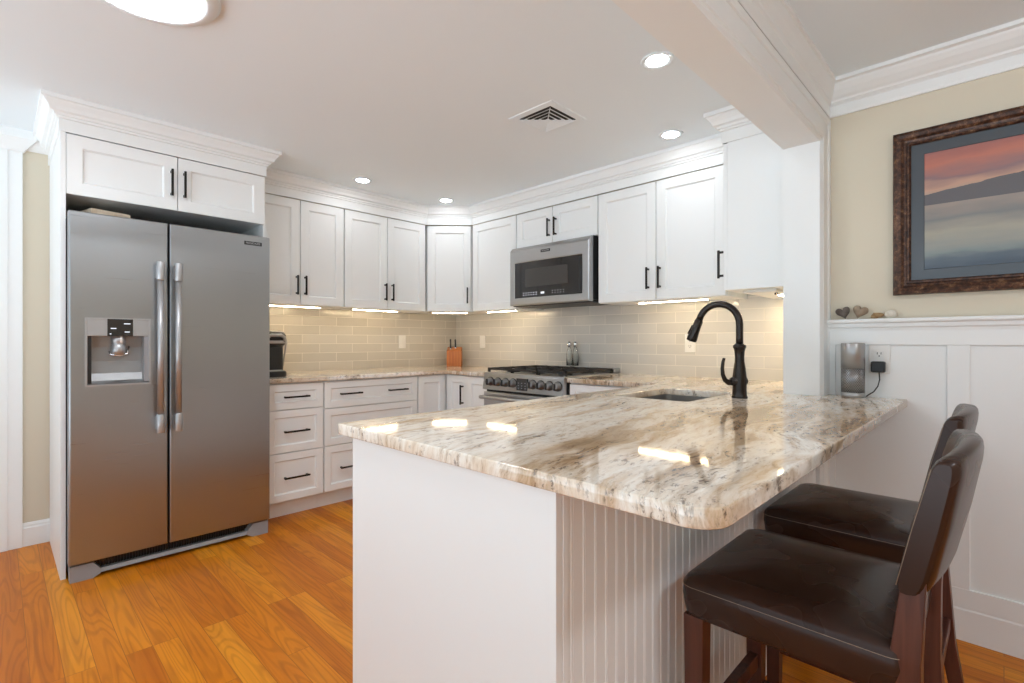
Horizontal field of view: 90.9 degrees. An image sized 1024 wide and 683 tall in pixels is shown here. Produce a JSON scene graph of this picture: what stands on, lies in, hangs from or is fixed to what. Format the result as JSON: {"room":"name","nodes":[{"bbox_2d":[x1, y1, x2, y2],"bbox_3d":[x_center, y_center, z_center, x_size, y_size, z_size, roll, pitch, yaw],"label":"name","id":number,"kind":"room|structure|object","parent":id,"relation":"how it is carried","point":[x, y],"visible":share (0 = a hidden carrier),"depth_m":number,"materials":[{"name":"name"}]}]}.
{"room":"kitchen","nodes":[
{"label":"kitchen","id":0,"kind":"room"},
{"bbox_2d":[23,151,455,522],"bbox_3d":[-2.541,-0.008,3.109,0.100,2.315,5.900,0,0,44],"label":"wall","id":1,"kind":"structure","parent":0,"point":[36,170],"depth_m":2.87,"materials":[{"name":"beige"}]},
{"bbox_2d":[0,148,22,551],"bbox_3d":[-3.104,0.032,2.440,0.028,2.235,1.056,0,0,44],"label":"trim","id":2,"kind":"structure","parent":1,"relation":"attached to","point":[11,162],"depth_m":2.78,"materials":[{"name":"white wood"}]},
{"bbox_2d":[0,125,47,154],"bbox_3d":[-3.582,-1.111,1.915,0.077,0.110,2.738,0,0,44],"label":"trim","id":3,"kind":"structure","parent":1,"relation":"attached to","point":[15,139],"depth_m":2.77,"materials":[{"name":"white wood"}]},
{"bbox_2d":[23,518,49,546],"bbox_3d":[-2.704,1.084,2.861,0.014,0.130,0.118,0,0,44],"label":"baseboard","id":4,"kind":"structure","parent":1,"relation":"attached to","point":[34,532],"depth_m":2.86,"materials":[{"name":"white wood"}]},
{"bbox_2d":[265,193,343,308],"bbox_3d":[-1.626,-0.630,3.697,0.368,0.761,0.690,0,0,44],"label":"upper cabinet","id":5,"kind":"object","parent":1,"relation":"attached to","point":[306,238],"depth_m":3.62,"materials":[{"name":"white wood"}]},
{"bbox_2d":[270,307,455,371],"bbox_3d":[-1.285,-0.016,4.319,0.008,0.530,2.086,0,0,44],"label":"backsplash","id":6,"kind":"structure","parent":1,"relation":"attached to","point":[318,339],"depth_m":4.29,"materials":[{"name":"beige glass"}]},
{"bbox_2d":[399,335,405,347],"bbox_3d":[-1.000,0.002,4.598,0.009,0.120,0.074,0,0,44],"label":"wall switch","id":7,"kind":"object","parent":6,"relation":"attached to","point":[402,338],"visible":1,"depth_m":4.59,"materials":[{"name":"white plastic"}]},
{"bbox_2d":[330,209,424,312],"bbox_3d":[-1.118,-0.630,4.218,0.368,0.761,0.755,0,0,44],"label":"upper cabinet","id":8,"kind":"object","parent":1,"relation":"attached to","point":[384,258],"depth_m":4.08,"materials":[{"name":"white wood"}]},
{"bbox_2d":[33,89,762,224],"bbox_3d":[-0.602,-1.090,2.717,3.223,0.152,2.756,0,0,44],"label":"trim","id":9,"kind":"structure","parent":1,"relation":"attached to","point":[56,112],"depth_m":3.03,"materials":[{"name":"white wood"}]},
{"bbox_2d":[410,226,489,314],"bbox_3d":[-0.548,-0.630,4.626,0.612,0.761,0.594,0,0,44],"label":"upper cabinet","id":10,"kind":"object","parent":1,"relation":"attached to","point":[448,249],"depth_m":4.40,"materials":[{"name":"white wood"}]},
{"bbox_2d":[0,0,1023,205],"bbox_3d":[-0.330,-1.191,0.951,6.400,0.110,5.900,0,0,44],"label":"ceiling","id":11,"kind":"structure","parent":0,"point":[416,99],"depth_m":2.20,"materials":[{"name":"white paint"}]},
{"bbox_2d":[99,0,220,26],"bbox_3d":[-1.195,-1.151,1.640,0.432,0.030,0.432,0,0,44],"label":"recessed light","id":12,"kind":"object","parent":11,"relation":"in","point":[174,13],"visible":1,"depth_m":1.74,"materials":[{"name":"white"}]},
{"bbox_2d":[353,177,371,183],"bbox_3d":[-1.081,-1.163,3.646,0.134,0.006,0.134,0,0,44],"label":"recessed light","id":13,"kind":"object","parent":11,"relation":"in","point":[361,180],"visible":1,"depth_m":3.64,"materials":[{"name":"white"}]},
{"bbox_2d":[438,198,453,202],"bbox_3d":[-0.545,-1.163,4.166,0.134,0.006,0.134,0,0,44],"label":"recessed light","id":14,"kind":"object","parent":11,"relation":"in","point":[442,200],"visible":1,"depth_m":4.16,"materials":[{"name":"white glass"}]},
{"bbox_2d":[508,100,586,134],"bbox_3d":[0.187,-1.159,2.637,0.292,0.012,0.292,0,0,44],"label":"ceiling vent","id":15,"kind":"object","parent":11,"relation":"in","point":[548,117],"visible":1,"depth_m":2.62,"materials":[{"name":"white metal"}]},
{"bbox_2d":[640,51,673,69],"bbox_3d":[0.602,-1.163,2.090,0.134,0.006,0.134,0,0,44],"label":"recessed light","id":16,"kind":"object","parent":11,"relation":"in","point":[657,60],"visible":1,"depth_m":2.09,"materials":[{"name":"white glass"}]},
{"bbox_2d":[659,129,682,139],"bbox_3d":[0.894,-1.163,2.838,0.134,0.006,0.134,0,0,44],"label":"recessed light","id":17,"kind":"object","parent":11,"relation":"in","point":[669,134],"visible":1,"depth_m":2.83,"materials":[{"name":"white glass"}]},
{"bbox_2d":[0,499,1023,682],"bbox_3d":[-0.330,1.174,0.951,6.400,0.050,5.900,0,0,44],"label":"floor","id":18,"kind":"structure","parent":0,"point":[274,606],"depth_m":2.12,"materials":[{"name":"brown wood"}]},
{"bbox_2d":[50,131,264,579],"bbox_3d":[-2.077,0.068,2.992,0.724,2.163,0.945,0,0,44],"label":"tall cabinet","id":19,"kind":"object","parent":18,"relation":"on","point":[86,173],"visible":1,"depth_m":2.69,"materials":[{"name":"white wood"}]},
{"bbox_2d":[66,210,269,583],"bbox_3d":[-2.013,0.258,2.937,0.817,1.782,0.910,0,0,44],"label":"refrigerator","id":20,"kind":"object","parent":18,"relation":"on","point":[168,326],"visible":1,"depth_m":2.62,"materials":[{"name":"grey metal"}]},
{"bbox_2d":[82,208,129,217],"bbox_3d":[-2.147,-0.644,2.633,0.240,0.040,0.170,0,0,30],"label":"serving board","id":21,"kind":"object","parent":20,"relation":"on","point":[90,210],"visible":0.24,"depth_m":2.55,"materials":[{"name":"brown wood"}]},
{"bbox_2d":[269,381,322,518],"bbox_3d":[-1.618,0.709,3.494,0.664,0.881,0.371,0,0,44],"label":"base cabinet","id":22,"kind":"object","parent":18,"relation":"on","point":[296,409],"visible":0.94,"depth_m":3.30,"materials":[{"name":"white wood"}]},
{"bbox_2d":[317,376,416,506],"bbox_3d":[-1.220,0.709,3.901,0.664,0.881,0.766,0,0,44],"label":"base cabinet","id":23,"kind":"object","parent":18,"relation":"on","point":[350,400],"visible":0.44,"depth_m":3.56,"materials":[{"name":"white wood"}]},
{"bbox_2d":[416,374,466,413],"bbox_3d":[-0.554,0.709,4.418,0.896,0.881,0.898,0,0,44],"label":"base cabinet","id":24,"kind":"object","parent":18,"relation":"on","point":[438,392],"visible":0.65,"depth_m":4.08,"materials":[{"name":"white wood"}]},
{"bbox_2d":[270,365,514,383],"bbox_3d":[-0.873,0.251,3.921,1.136,0.031,2.062,0,0,44],"label":"countertop","id":25,"kind":"structure","parent":24,"relation":"on","point":[307,376],"depth_m":3.83,"materials":[{"name":"brown stone"}]},
{"bbox_2d":[270,331,287,376],"bbox_3d":[-1.645,0.081,3.406,0.313,0.308,0.194,0,0,44],"label":"coffee maker","id":26,"kind":"object","parent":25,"relation":"on","point":[278,339],"visible":0.44,"depth_m":3.36,"materials":[{"name":"black plastic"}]},
{"bbox_2d":[447,347,461,365],"bbox_3d":[-0.547,0.144,4.804,0.140,0.184,0.105,0,0,-1],"label":"knife block","id":27,"kind":"object","parent":25,"relation":"on","point":[454,355],"visible":0.98,"depth_m":4.75,"materials":[{"name":"brown wood"}]},
{"bbox_2d":[467,376,486,406],"bbox_3d":[-0.057,0.709,4.125,0.249,0.881,0.624,0,0,44],"label":"base cabinet","id":28,"kind":"object","parent":18,"relation":"on","point":[474,383],"visible":0.19,"depth_m":3.92,"materials":[{"name":"white wood"}]},
{"bbox_2d":[479,365,619,404],"bbox_3d":[0.270,0.662,3.725,0.758,0.935,0.739,0,0,44],"label":"range","id":29,"kind":"object","parent":18,"relation":"on","point":[521,383],"visible":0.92,"depth_m":3.54,"materials":[{"name":"silver metal"}]},
{"bbox_2d":[485,371,618,378],"bbox_3d":[0.290,0.236,3.747,0.758,0.016,0.644,0,0,44],"label":"cooktop","id":30,"kind":"object","parent":29,"relation":"in","point":[495,374],"depth_m":3.53,"materials":[{"name":"silver metal"}]},
{"bbox_2d":[566,341,571,365],"bbox_3d":[0.456,0.097,4.007,0.048,0.195,0.048,0,0,44],"label":"glass bottle","id":31,"kind":"object","parent":29,"relation":"on","point":[569,351],"visible":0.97,"depth_m":3.99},
{"bbox_2d":[572,341,578,365],"bbox_3d":[0.499,0.097,3.965,0.048,0.195,0.048,0,0,44],"label":"glass bottle","id":32,"kind":"object","parent":29,"relation":"on","point":[575,357],"visible":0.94,"depth_m":3.95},
{"bbox_2d":[353,438,815,682],"bbox_3d":[0.476,0.708,1.845,0.742,0.882,1.894,0,0,44],"label":"base cabinet","id":33,"kind":"object","parent":18,"relation":"on","point":[461,575],"visible":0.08,"depth_m":1.11,"materials":[{"name":"white wood"}]},
{"bbox_2d":[338,373,906,529],"bbox_3d":[0.543,0.251,2.205,1.741,0.031,2.541,0,0,44],"label":"countertop","id":34,"kind":"structure","parent":33,"relation":"on","point":[708,463],"depth_m":1.24,"materials":[{"name":"brown stone"}]},
{"bbox_2d":[644,394,707,401],"bbox_3d":[0.730,0.370,2.257,0.385,0.206,0.528,0,0,44],"label":"sink","id":35,"kind":"object","parent":34,"relation":"in","point":[682,398],"visible":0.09,"depth_m":2.49,"materials":[{"name":"silver metal"}]},
{"bbox_2d":[687,301,747,398],"bbox_3d":[0.867,0.030,2.160,0.261,0.410,0.102,0,0,44],"label":"faucet","id":36,"kind":"object","parent":34,"relation":"on","point":[739,381],"visible":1,"depth_m":2.09,"materials":[{"name":"black metal"}]},
{"bbox_2d":[841,343,864,397],"bbox_3d":[1.442,0.121,2.133,0.086,0.229,0.086,0,0,44],"label":"smart speaker","id":37,"kind":"object","parent":34,"relation":"on","point":[852,354],"visible":1,"depth_m":2.10},
{"bbox_2d":[841,368,864,392],"bbox_3d":[1.442,0.163,2.133,0.085,0.100,0.085,0,0,44],"label":"grille","id":38,"kind":"object","parent":37,"relation":"attached to","point":[852,379],"depth_m":2.10,"materials":[{"name":"metal"}]},
{"bbox_2d":[570,383,628,394],"bbox_3d":[0.823,0.709,3.241,0.690,0.881,0.660,0,0,44],"label":"base cabinet","id":39,"kind":"object","parent":18,"relation":"on","point":[575,388],"visible":0.05,"depth_m":3.17,"materials":[{"name":"white wood"}]},
{"bbox_2d":[683,429,983,682],"bbox_3d":[0.710,0.667,1.126,0.503,0.964,0.438,0,0,44],"label":"counter stool","id":40,"kind":"object","parent":18,"relation":"on","point":[862,618],"visible":1,"depth_m":1.01,"materials":[{"name":"brown leather"}]},
{"bbox_2d":[763,403,978,682],"bbox_3d":[1.125,0.667,1.585,0.503,0.964,0.438,0,0,44],"label":"counter stool","id":41,"kind":"object","parent":18,"relation":"on","point":[874,525],"visible":0.45,"depth_m":1.53,"materials":[{"name":"brown leather"}]},
{"bbox_2d":[456,164,723,225],"bbox_3d":[0.635,-0.008,3.972,3.240,2.315,0.100,0,0,44],"label":"wall","id":42,"kind":"structure","parent":0,"point":[721,164],"depth_m":3.87,"materials":[{"name":"beige"}]},
{"bbox_2d":[473,215,542,312],"bbox_3d":[-0.044,-0.630,4.324,0.532,0.761,0.324,0,0,44],"label":"upper cabinet","id":43,"kind":"object","parent":42,"relation":"attached to","point":[493,241],"depth_m":4.22,"materials":[{"name":"white wood"}]},
{"bbox_2d":[517,196,598,247],"bbox_3d":[0.414,-0.873,3.853,0.777,0.275,0.360,0,0,44],"label":"upper cabinet","id":44,"kind":"object","parent":42,"relation":"attached to","point":[579,218],"visible":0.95,"depth_m":3.71,"materials":[{"name":"white wood"}]},
{"bbox_2d":[510,235,607,308],"bbox_3d":[0.392,-0.503,3.846,0.768,0.460,0.395,0,0,44],"label":"microwave","id":45,"kind":"object","parent":44,"relation":"attached to","point":[564,273],"visible":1,"depth_m":3.66,"materials":[{"name":"silver metal"}]},
{"bbox_2d":[456,294,782,381],"bbox_3d":[0.594,-0.036,3.937,3.215,0.570,0.008,0,0,44],"label":"backsplash","id":46,"kind":"structure","parent":42,"relation":"attached to","point":[649,339],"depth_m":3.63,"materials":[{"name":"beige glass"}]},
{"bbox_2d":[480,336,484,347],"bbox_3d":[-0.280,0.003,4.777,0.074,0.120,0.009,0,0,44],"label":"wall switch","id":47,"kind":"object","parent":46,"relation":"attached to","point":[482,338],"visible":1,"depth_m":4.77,"materials":[{"name":"white plastic"}]},
{"bbox_2d":[685,334,695,351],"bbox_3d":[1.183,0.011,3.349,0.074,0.120,0.009,0,0,44],"label":"wall outlet","id":48,"kind":"object","parent":46,"relation":"attached to","point":[690,346],"visible":0.73,"depth_m":3.35,"materials":[{"name":"white plastic"}]},
{"bbox_2d":[599,165,746,305],"bbox_3d":[1.006,-0.630,3.275,0.874,0.761,0.360,0,0,44],"label":"upper cabinet","id":49,"kind":"object","parent":42,"relation":"attached to","point":[659,240],"depth_m":3.13,"materials":[{"name":"white wood"}]},
{"bbox_2d":[612,0,817,149],"bbox_3d":[-0.465,-1.018,0.451,0.139,0.295,4.996,0,0,44],"label":"beam","id":50,"kind":"structure","parent":0,"point":[677,25],"depth_m":1.57,"materials":[{"name":"white"}]},
{"bbox_2d":[783,141,817,483],"bbox_3d":[1.538,-0.008,2.503,0.139,2.315,0.740,0,0,44],"label":"wall","id":51,"kind":"structure","parent":0,"point":[800,163],"depth_m":2.23,"materials":[{"name":"white paint"}]},
{"bbox_2d":[717,133,782,293],"bbox_3d":[1.398,-0.638,2.709,0.348,0.752,0.618,0,0,44],"label":"upper cabinet","id":52,"kind":"object","parent":51,"relation":"attached to","point":[753,165],"visible":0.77,"depth_m":2.48,"materials":[{"name":"white wood"}]},
{"bbox_2d":[743,288,782,298],"bbox_3d":[1.410,-0.249,2.704,0.160,0.024,0.480,0,0,44],"label":"light","id":53,"kind":"object","parent":52,"relation":"attached to","point":[775,293],"visible":0.76,"depth_m":2.58,"materials":[{"name":"white plastic"}]},
{"bbox_2d":[688,0,830,485],"bbox_3d":[-0.365,0.078,0.438,0.022,2.142,5.118,0,0,44],"label":"trim","id":54,"kind":"structure","parent":51,"relation":"attached to","point":[728,18],"depth_m":2.00,"materials":[{"name":"white wood"}]},
{"bbox_2d":[737,0,1023,118],"bbox_3d":[0.663,-1.068,-0.564,2.862,0.135,5.119,0,0,44],"label":"trim","id":55,"kind":"structure","parent":51,"relation":"attached to","point":[999,49],"depth_m":1.94,"materials":[{"name":"white wood"}]},
{"bbox_2d":[830,67,1023,319],"bbox_3d":[2.682,-0.008,1.531,2.900,2.315,0.700,0,0,44],"label":"wall","id":56,"kind":"structure","parent":0,"point":[861,141],"depth_m":2.13,"materials":[{"name":"beige paint"}]},
{"bbox_2d":[869,345,889,373],"bbox_3d":[1.548,0.074,2.125,0.074,0.120,0.009,0,0,44],"label":"wall outlet","id":57,"kind":"object","parent":56,"relation":"attached to","point":[876,352],"visible":0.72,"depth_m":2.12,"materials":[{"name":"white plastic"}]},
{"bbox_2d":[866,361,885,396],"bbox_3d":[1.528,0.159,2.117,0.067,0.150,0.030,0,0,44],"label":"charger","id":58,"kind":"object","parent":57,"relation":"attached to","point":[876,366],"visible":1,"depth_m":2.10,"materials":[{"name":"black plastic"}]},
{"bbox_2d":[874,351,883,357],"bbox_3d":[1.546,0.053,2.123,0.034,0.029,0.003,0,0,44],"label":"receptacle","id":59,"kind":"object","parent":57,"relation":"attached to","point":[877,354],"depth_m":2.12,"materials":[{"name":"white plastic"}]},
{"bbox_2d":[827,315,1023,330],"bbox_3d":[2.430,-0.071,1.249,2.866,0.050,0.036,0,0,44],"label":"trim","id":60,"kind":"structure","parent":56,"relation":"attached to","point":[995,321],"depth_m":1.99,"materials":[{"name":"white wood"}]},
{"bbox_2d":[835,307,849,318],"bbox_3d":[1.447,-0.125,2.206,0.055,0.056,0.023,0,0,44],"label":"stone","id":61,"kind":"object","parent":60,"relation":"on","point":[843,312],"visible":1,"depth_m":2.19,"materials":[{"name":"stone"}]},
{"bbox_2d":[853,305,868,318],"bbox_3d":[1.494,-0.126,2.160,0.056,0.058,0.025,0,0,44],"label":"stone","id":62,"kind":"object","parent":60,"relation":"on","point":[858,311],"visible":1,"depth_m":2.15,"materials":[{"name":"beige stone"}]},
{"bbox_2d":[870,312,883,318],"bbox_3d":[1.535,-0.110,2.120,0.048,0.027,0.022,0,0,44],"label":"stone","id":63,"kind":"object","parent":60,"relation":"on","point":[874,315],"visible":1,"depth_m":2.11,"materials":[{"name":"brown stone"}]},
{"bbox_2d":[885,310,897,317],"bbox_3d":[1.569,-0.114,2.086,0.044,0.034,0.019,0,0,44],"label":"shell","id":64,"kind":"object","parent":60,"relation":"on","point":[890,313],"visible":1,"depth_m":2.08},
{"bbox_2d":[829,329,1023,624],"bbox_3d":[2.505,0.479,1.192,3.051,1.090,0.011,0,0,44],"label":"trim","id":65,"kind":"structure","parent":56,"relation":"attached to","point":[958,342],"depth_m":1.94,"materials":[{"name":"white wood"}]},
{"bbox_2d":[836,345,1023,602],"bbox_3d":[2.446,0.482,1.264,2.865,1.095,0.012,0,0,44],"label":"wall panel","id":66,"kind":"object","parent":56,"relation":"attached to","point":[893,459],"depth_m":1.92,"materials":[{"name":"white wood"}]},
{"bbox_2d":[893,105,1023,295],"bbox_3d":[1.920,-0.522,1.760,0.949,0.663,0.033,0,0,44],"label":"framed picture","id":67,"kind":"object","parent":56,"relation":"attached to","point":[958,186],"visible":1,"depth_m":1.95,"materials":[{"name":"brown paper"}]},
{"bbox_2d":[924,134,1023,268],"bbox_3d":[1.929,-0.522,1.768,0.751,0.465,0.004,0,0,44],"label":"print","id":68,"kind":"object","parent":67,"relation":"attached to","point":[974,188],"depth_m":1.92},
{"bbox_2d":[953,605,1023,659],"bbox_3d":[2.438,1.084,1.256,2.865,0.130,0.014,0,0,44],"label":"baseboard","id":69,"kind":"structure","parent":56,"relation":"attached to","point":[997,634],"depth_m":1.88,"materials":[{"name":"white wood"}]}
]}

